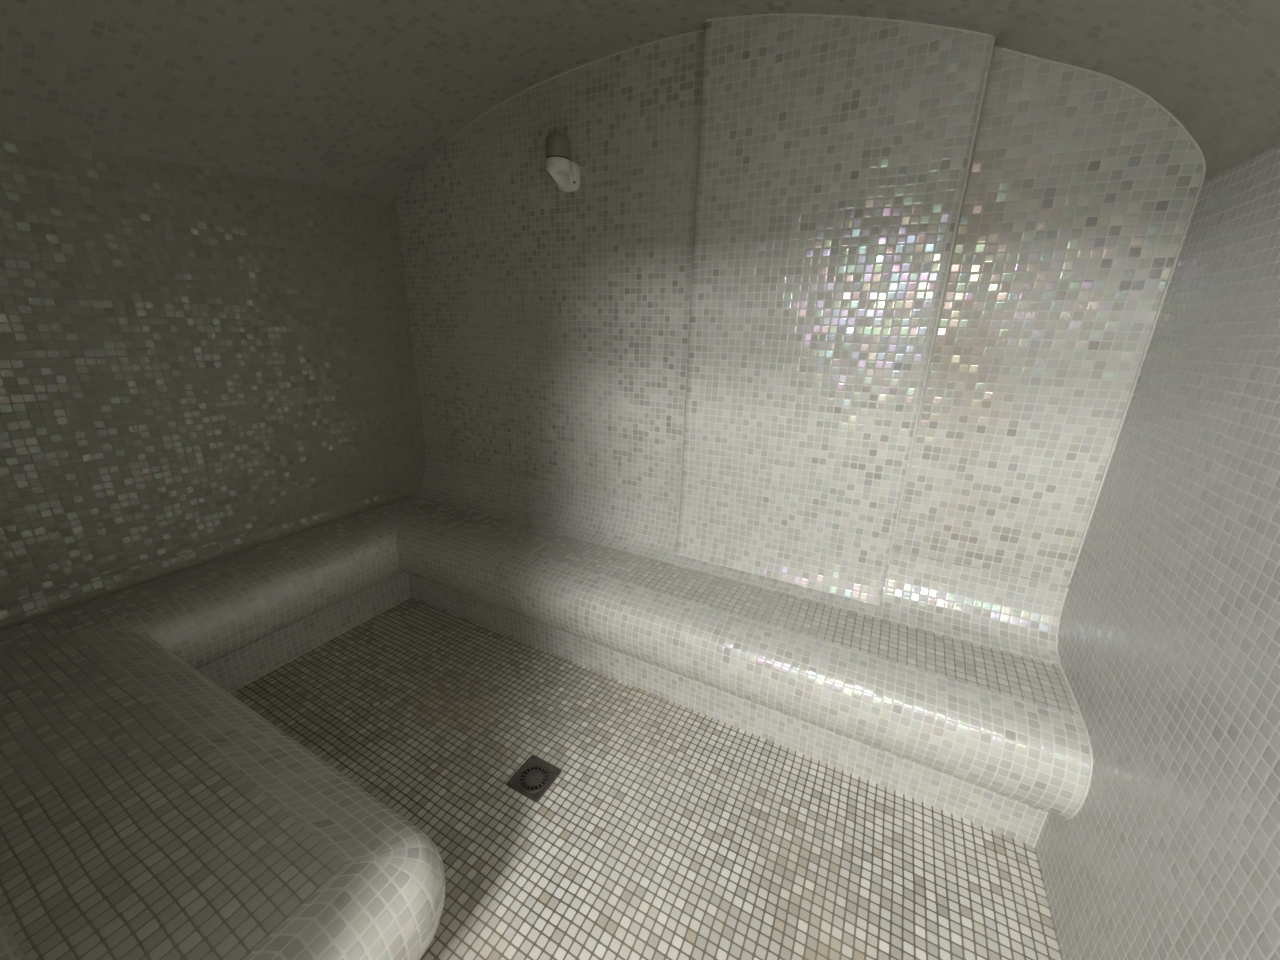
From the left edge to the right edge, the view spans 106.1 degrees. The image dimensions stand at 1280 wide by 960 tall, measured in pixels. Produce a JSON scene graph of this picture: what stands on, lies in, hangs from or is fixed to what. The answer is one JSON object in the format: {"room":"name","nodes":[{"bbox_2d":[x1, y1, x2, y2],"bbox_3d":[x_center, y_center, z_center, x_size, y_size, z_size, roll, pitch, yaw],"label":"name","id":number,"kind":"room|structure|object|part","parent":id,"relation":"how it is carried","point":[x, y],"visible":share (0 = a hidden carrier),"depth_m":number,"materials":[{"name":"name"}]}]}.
{"room":"spa","nodes":[
{"label":"spa","id":0,"kind":"room"},
{"bbox_2d":[0,136,425,604],"bbox_3d":[-1.696,-0.214,1.896,0.001,2.014,1.973,10,20,26],"label":"wall","id":1,"kind":"structure","parent":0,"point":[191,356],"depth_m":1.78,"materials":[{"name":"tile"}]},
{"bbox_2d":[0,0,1279,196],"bbox_3d":[-0.376,-0.986,0.922,2.938,0.576,1.973,10,20,26],"label":"ceiling","id":2,"kind":"structure","parent":0,"point":[356,95],"depth_m":1.44,"materials":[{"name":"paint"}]},
{"bbox_2d":[230,596,1061,959],"bbox_3d":[-0.470,1.002,1.497,3.044,0.001,2.145,10,20,26],"label":"floor","id":3,"kind":"structure","parent":0,"point":[667,829],"depth_m":1.45,"materials":[{"name":"tile"}]},
{"bbox_2d":[228,596,410,692],"bbox_3d":[-1.497,0.772,2.129,0.006,0.006,1.108,10,20,26],"label":"trim","id":4,"kind":"structure","parent":3,"relation":"on","point":[410,596],"depth_m":2.17,"materials":[{"name":"white tile"}]},
{"bbox_2d":[506,755,560,802],"bbox_3d":[-0.348,0.996,1.586,0.131,0.046,0.131,10,20,26],"label":"floor drain","id":5,"kind":"object","parent":3,"relation":"in","point":[532,780],"visible":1,"depth_m":1.58,"materials":[{"name":"metal"}]},
{"bbox_2d":[0,455,1089,959],"bbox_3d":[-0.423,0.667,1.438,2.935,0.676,1.944,10,20,26],"label":"bench","id":6,"kind":"object","parent":3,"relation":"on","point":[148,812],"visible":0.99,"depth_m":1.44,"materials":[{"name":"tile"}]},
{"bbox_3d":[-1.554,0.441,2.001,0.368,0.372,1.944,10,20,26],"label":"seat","id":7,"kind":"part","parent":6,"relation":"part of","materials":[{"name":"tile"}]},
{"bbox_3d":[-1.260,0.679,1.105,1.758,0.478,0.586,10,20,26],"label":"seat","id":8,"kind":"part","parent":6,"relation":"part of","materials":[{"name":"tile"}]},
{"bbox_3d":[-0.082,0.401,2.018,2.935,0.507,0.496,10,20,26],"label":"seat","id":9,"kind":"part","parent":6,"relation":"part of","materials":[{"name":"tile"}]},
{"bbox_2d":[396,30,1201,586],"bbox_3d":[0.046,-0.391,2.007,2.967,2.366,0.001,10,20,26],"label":"wall","id":10,"kind":"structure","parent":0,"point":[549,324],"depth_m":1.69,"materials":[{"name":"tile"}]},
{"bbox_2d":[545,133,579,191],"bbox_3d":[-0.312,-1.236,1.875,0.099,0.177,0.123,10,20,26],"label":"wall lamp","id":11,"kind":"object","parent":10,"relation":"attached to","point":[566,173],"visible":1,"depth_m":1.84,"materials":[{"name":"white ceramic"}]},
{"bbox_2d":[449,29,703,141],"bbox_3d":[-0.326,-1.502,1.873,1.211,0.172,0.006,10,20,26],"label":"trim","id":12,"kind":"structure","parent":10,"relation":"attached to","point":[702,30],"depth_m":1.79,"materials":[{"name":"white tile"}]},
{"bbox_2d":[675,13,995,605],"bbox_3d":[0.545,-0.516,1.642,0.807,1.863,0.091,10,20,26],"label":"wall panel","id":13,"kind":"object","parent":10,"relation":"attached to","point":[835,153],"visible":1,"depth_m":1.57,"materials":[{"name":"tile"}]},
{"bbox_2d":[1001,48,1205,583],"bbox_3d":[1.148,-0.408,1.384,0.477,1.456,0.007,10,20,26],"label":"trim","id":14,"kind":"structure","parent":10,"relation":"attached to","point":[1111,78],"depth_m":1.23,"materials":[{"name":"white tile"}]},
{"bbox_2d":[1035,145,1279,959],"bbox_3d":[0.892,0.377,0.630,0.001,1.782,1.973,10,20,26],"label":"wall","id":15,"kind":"structure","parent":0,"point":[1169,632],"depth_m":0.95,"materials":[{"name":"tile"}]},
{"bbox_2d":[1032,587,1092,847],"bbox_3d":[1.210,0.721,1.395,0.007,0.676,0.505,10,20,26],"label":"trim","id":16,"kind":"structure","parent":15,"relation":"attached to","point":[1079,806],"depth_m":1.30,"materials":[{"name":"white tile"}]}
]}

